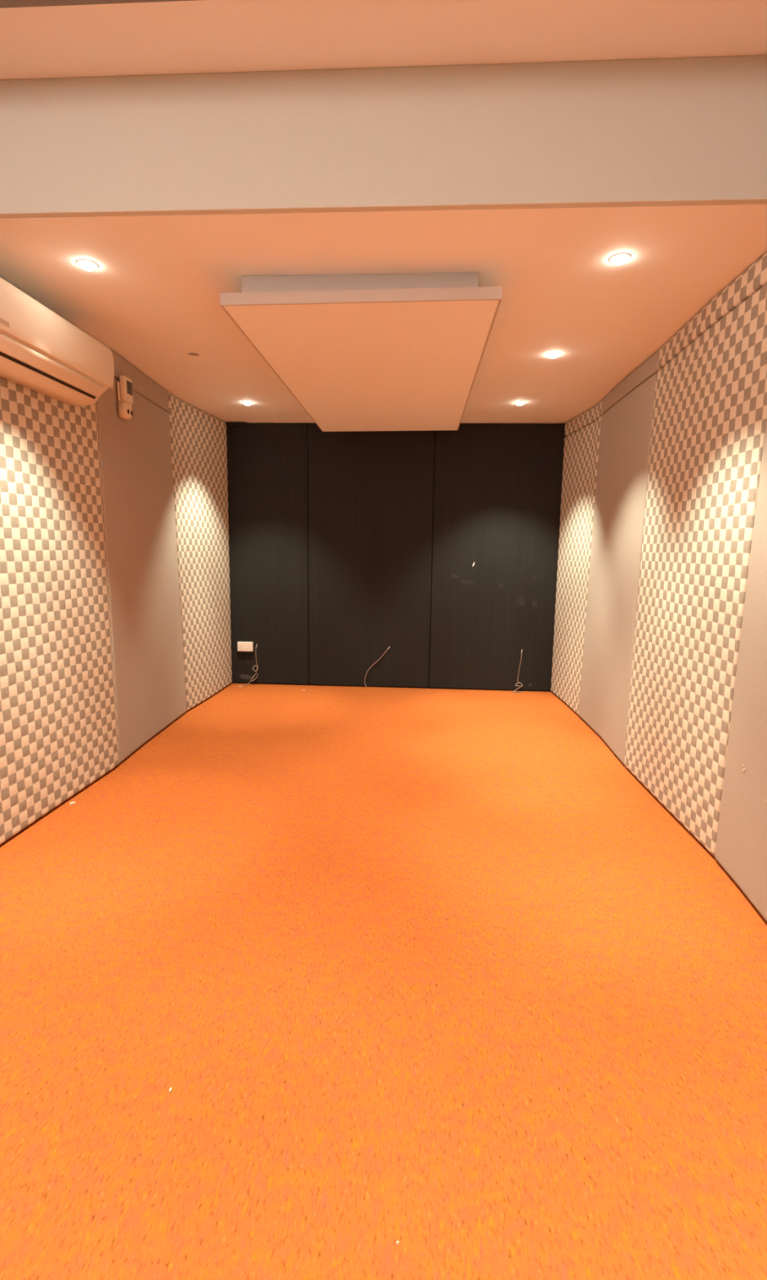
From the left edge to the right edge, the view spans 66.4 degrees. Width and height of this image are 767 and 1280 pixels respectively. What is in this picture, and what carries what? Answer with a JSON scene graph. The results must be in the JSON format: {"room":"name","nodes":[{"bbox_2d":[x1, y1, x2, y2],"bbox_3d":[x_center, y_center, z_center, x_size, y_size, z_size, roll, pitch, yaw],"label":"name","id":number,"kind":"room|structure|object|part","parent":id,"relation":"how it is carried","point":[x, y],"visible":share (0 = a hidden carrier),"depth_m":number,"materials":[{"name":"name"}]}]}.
{"room":"studio","nodes":[
{"label":"studio","id":0,"kind":"room"},
{"bbox_2d":[0,682,766,1279],"bbox_3d":[-0.168,1.037,2.075,3.420,0.100,7.360,1,9,3],"label":"floor","id":1,"kind":"structure","parent":0,"point":[433,971],"depth_m":1.65,"materials":[{"name":"orange carpet"}]},
{"bbox_2d":[0,204,766,423],"bbox_3d":[-0.023,-1.705,3.585,3.220,0.060,3.330,1,9,3],"label":"ceiling","id":2,"kind":"structure","parent":0,"point":[152,298],"depth_m":2.39,"materials":[{"name":"paint"}]},
{"bbox_2d":[75,259,98,271],"bbox_3d":[-1.178,-1.486,2.332,0.082,0.020,0.082,1,9,3],"label":"recessed light","id":3,"kind":"object","parent":2,"relation":"in","point":[89,265],"visible":1,"depth_m":2.31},
{"bbox_2d":[186,351,200,356],"bbox_3d":[-1.101,-1.659,3.402,0.082,0.003,0.082,1,9,3],"label":"recessed light","id":4,"kind":"object","parent":2,"relation":"in","point":[189,353],"visible":1,"depth_m":3.40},
{"bbox_2d":[225,422,246,427],"bbox_3d":[-1.317,-1.924,5.237,0.187,0.045,0.036,1,9,3],"label":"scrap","id":5,"kind":"object","parent":2,"relation":"attached to","point":[234,424],"visible":1,"depth_m":5.22,"materials":[{"name":"black"}]},
{"bbox_2d":[242,401,253,405],"bbox_3d":[-1.048,-1.824,4.524,0.082,0.020,0.082,1,9,3],"label":"recessed light","id":6,"kind":"object","parent":2,"relation":"in","point":[247,403],"visible":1,"depth_m":4.50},
{"bbox_2d":[219,272,502,431],"bbox_3d":[-0.022,-1.604,3.590,1.126,0.140,2.570,1,9,3],"label":"ceiling panel","id":7,"kind":"object","parent":2,"relation":"hanging from","point":[404,352],"visible":1,"depth_m":2.77,"materials":[{"name":"paint"}]},
{"bbox_3d":[-0.033,-1.625,3.583,0.969,0.096,2.418,1,9,3],"label":"spacer frame","id":8,"kind":"part","parent":7,"relation":"part of","materials":[{"name":"white paint"}]},
{"bbox_2d":[514,400,524,405],"bbox_3d":[1.027,-1.779,4.412,0.082,0.020,0.082,1,9,3],"label":"recessed light","id":9,"kind":"object","parent":2,"relation":"in","point":[518,403],"visible":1,"depth_m":4.39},
{"bbox_2d":[545,351,560,358],"bbox_3d":[0.963,-1.611,3.323,0.082,0.020,0.082,1,9,3],"label":"recessed light","id":10,"kind":"object","parent":2,"relation":"in","point":[553,354],"visible":1,"depth_m":3.31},
{"bbox_2d":[608,253,631,265],"bbox_3d":[0.898,-1.442,2.228,0.082,0.020,0.082,1,9,3],"label":"recessed light","id":11,"kind":"object","parent":2,"relation":"in","point":[619,259],"visible":1,"depth_m":2.21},
{"bbox_2d":[0,0,766,79],"bbox_3d":[-0.226,-1.577,-0.002,3.220,0.100,3.850,1,9,3],"label":"ceiling","id":12,"kind":"structure","parent":0,"point":[202,36],"depth_m":1.73,"materials":[{"name":"paint"}]},
{"bbox_2d":[0,0,199,8],"bbox_3d":[-0.146,-1.692,1.389,3.220,0.096,0.238,1,9,3],"label":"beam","id":13,"kind":"structure","parent":12,"relation":"attached to","point":[3,3],"depth_m":1.54,"materials":[{"name":"grey paint"}]},
{"bbox_2d":[0,55,766,217],"bbox_3d":[-0.119,-1.617,1.901,3.220,0.400,0.030,1,9,3],"label":"bulkhead","id":14,"kind":"object","parent":12,"relation":"attached to","point":[671,131],"visible":1,"depth_m":1.88,"materials":[{"name":"white paint"}]},
{"bbox_2d":[427,431,435,687],"bbox_3d":[0.064,-0.998,5.427,3.220,2.900,0.100,1,9,3],"label":"wall","id":15,"kind":"structure","parent":0,"point":[434,431],"depth_m":5.39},
{"bbox_2d":[226,423,309,684],"bbox_3d":[-1.085,-0.764,5.452,0.782,2.388,0.054,1,9,3],"label":"wall panel","id":16,"kind":"object","parent":15,"relation":"attached to","point":[267,464],"visible":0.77,"depth_m":5.41,"materials":[{"name":"wood"}]},
{"bbox_2d":[237,641,253,651],"bbox_3d":[-1.309,0.062,5.549,0.147,0.090,0.032,1,9,3],"label":"wall socket","id":17,"kind":"object","parent":16,"relation":"attached to","point":[242,646],"visible":1,"depth_m":5.53,"materials":[{"name":"white plastic"}]},
{"bbox_2d":[238,644,243,648],"bbox_3d":[-1.346,0.063,5.536,0.052,0.050,0.002,1,9,3],"label":"outlet","id":18,"kind":"object","parent":17,"relation":"attached to","point":[240,646],"depth_m":5.54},
{"bbox_2d":[245,644,251,649],"bbox_3d":[-1.273,0.064,5.532,0.052,0.050,0.002,1,9,3],"label":"outlet","id":19,"kind":"object","parent":17,"relation":"attached to","point":[248,646],"depth_m":5.53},
{"bbox_2d":[242,644,257,685],"bbox_3d":[-1.264,0.236,5.540,0.156,0.391,0.032,-4,10,-27],"label":"cable","id":20,"kind":"object","parent":16,"relation":"attached to","point":[256,665],"visible":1,"depth_m":5.57,"materials":[{"name":"grey plastic"}]},
{"bbox_2d":[307,423,434,688],"bbox_3d":[-0.126,-0.743,5.399,1.134,2.388,0.054,1,9,3],"label":"wall panel","id":21,"kind":"object","parent":15,"relation":"attached to","point":[370,493],"visible":0.86,"depth_m":5.37,"materials":[{"name":"wood"}]},
{"bbox_2d":[364,646,390,687],"bbox_3d":[-0.060,0.254,5.508,0.240,0.395,0.019,1,9,3],"label":"cable","id":22,"kind":"object","parent":21,"relation":"attached to","point":[388,646],"visible":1,"depth_m":5.51,"materials":[{"name":"grey plastic"}]},
{"bbox_2d":[428,423,565,691],"bbox_3d":[1.050,-0.717,5.333,1.218,2.388,0.054,1,9,3],"label":"wall panel","id":23,"kind":"object","parent":15,"relation":"attached to","point":[497,487],"visible":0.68,"depth_m":5.30,"materials":[{"name":"wood"}]},
{"bbox_2d":[511,649,522,693],"bbox_3d":[1.250,0.288,5.405,0.093,0.397,0.061,-6,11,-39],"label":"cable","id":24,"kind":"object","parent":23,"relation":"attached to","point":[521,650],"visible":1,"depth_m":5.43,"materials":[{"name":"grey plastic"}]},
{"bbox_3d":[-1.805,-0.482,1.938,0.100,2.900,7.360,1,9,3],"label":"wall","id":25,"kind":"structure","parent":0,"visible":0},
{"bbox_2d":[0,376,119,844],"bbox_3d":[-1.646,-0.301,2.777,0.131,2.272,1.098,1,9,3],"label":"wall panel","id":26,"kind":"object","parent":25,"relation":"attached to","point":[59,731],"visible":0.8,"depth_m":2.81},
{"bbox_2d":[0,277,114,405],"bbox_3d":[-1.480,-1.262,2.538,0.212,0.299,0.854,1,9,3],"label":"air conditioner","id":27,"kind":"object","parent":26,"relation":"attached to","point":[42,352],"visible":1,"depth_m":2.48,"materials":[{"name":"beige plastic"}]},
{"bbox_3d":[-1.487,-1.258,2.539,0.197,0.290,0.850,1,9,3],"label":"casing","id":28,"kind":"part","parent":27,"relation":"part of","materials":[{"name":"beige plastic"}]},
{"bbox_2d":[109,348,168,412],"bbox_3d":[-1.575,-1.632,3.678,0.114,0.145,1.096,1,9,3],"label":"fabric strip","id":29,"kind":"object","parent":25,"relation":"attached to","point":[142,384],"visible":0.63,"depth_m":3.74,"materials":[{"name":"beige fabric"}]},
{"bbox_2d":[95,377,186,763],"bbox_3d":[-1.583,-0.455,3.885,0.127,2.239,1.146,1,9,3],"label":"wall panel","id":30,"kind":"object","parent":25,"relation":"attached to","point":[135,453],"visible":0.85,"depth_m":3.75,"materials":[{"name":"beige fabric"}]},
{"bbox_2d":[116,382,133,419],"bbox_3d":[-1.504,-1.395,3.426,0.050,0.192,0.108,1,9,3],"label":"remote holder","id":31,"kind":"object","parent":30,"relation":"attached to","point":[125,411],"visible":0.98,"depth_m":3.39,"materials":[{"name":"beige plastic"}]},
{"bbox_3d":[-1.524,-1.429,3.422,0.010,0.125,0.100,1,9,3],"label":"plate","id":32,"kind":"part","parent":31,"relation":"part of","materials":[{"name":"beige plastic"}]},
{"bbox_2d":[119,375,133,404],"bbox_3d":[-1.499,-1.458,3.417,0.036,0.140,0.094,1,9,3],"label":"remote control","id":33,"kind":"object","parent":31,"relation":"in","point":[126,384],"visible":0.91,"depth_m":3.38,"materials":[{"name":"beige plastic"}]},
{"bbox_2d":[167,391,231,710],"bbox_3d":[-1.518,-0.689,4.917,0.132,2.387,1.062,1,9,3],"label":"wall panel","id":34,"kind":"object","parent":25,"relation":"attached to","point":[198,440],"visible":0.96,"depth_m":4.84,"materials":[{"name":"beige fabric"}]},
{"bbox_3d":[1.509,-0.409,1.753,0.100,2.900,7.360,1,9,3],"label":"wall","id":35,"kind":"structure","parent":0,"visible":0},
{"bbox_2d":[550,416,600,714],"bbox_3d":[1.585,-0.581,4.864,0.101,2.272,0.836,1,9,3],"label":"wall panel","id":36,"kind":"object","parent":35,"relation":"attached to","point":[580,447],"visible":0.88,"depth_m":4.83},
{"bbox_2d":[564,400,602,436],"bbox_3d":[1.601,-1.763,4.681,0.102,0.110,0.836,1,9,3],"label":"fabric strip","id":37,"kind":"object","parent":35,"relation":"attached to","point":[592,415],"visible":0.82,"depth_m":4.66,"materials":[{"name":"beige fabric"}]},
{"bbox_2d":[577,373,656,764],"bbox_3d":[1.546,-0.439,3.943,0.070,2.272,1.102,1,9,3],"label":"wall panel","id":38,"kind":"object","parent":35,"relation":"attached to","point":[625,428],"visible":0.91,"depth_m":3.81,"materials":[{"name":"beige fabric"}]},
{"bbox_2d":[601,350,658,414],"bbox_3d":[1.564,-1.617,3.738,0.064,0.110,1.067,1,9,3],"label":"fabric strip","id":39,"kind":"object","parent":35,"relation":"attached to","point":[648,368],"visible":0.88,"depth_m":3.60,"materials":[{"name":"beige fabric"}]},
{"bbox_2d":[623,284,766,856],"bbox_3d":[1.466,-0.264,2.812,0.098,2.272,1.197,1,9,3],"label":"wall panel","id":40,"kind":"object","parent":35,"relation":"attached to","point":[709,415],"visible":0.94,"depth_m":2.66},
{"bbox_2d":[657,252,766,370],"bbox_3d":[1.480,-1.445,2.624,0.100,0.110,1.187,1,9,3],"label":"acoustic foam panel","id":41,"kind":"object","parent":35,"relation":"attached to","point":[753,278],"visible":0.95,"depth_m":2.50,"materials":[{"name":"beige fabric"}]},
{"bbox_2d":[714,419,766,921],"bbox_3d":[1.402,-0.100,1.747,0.100,2.272,1.179,1,9,3],"label":"wall panel","id":42,"kind":"object","parent":35,"relation":"attached to","point":[740,846],"visible":1,"depth_m":2.20,"materials":[{"name":"beige fabric"}]}
]}

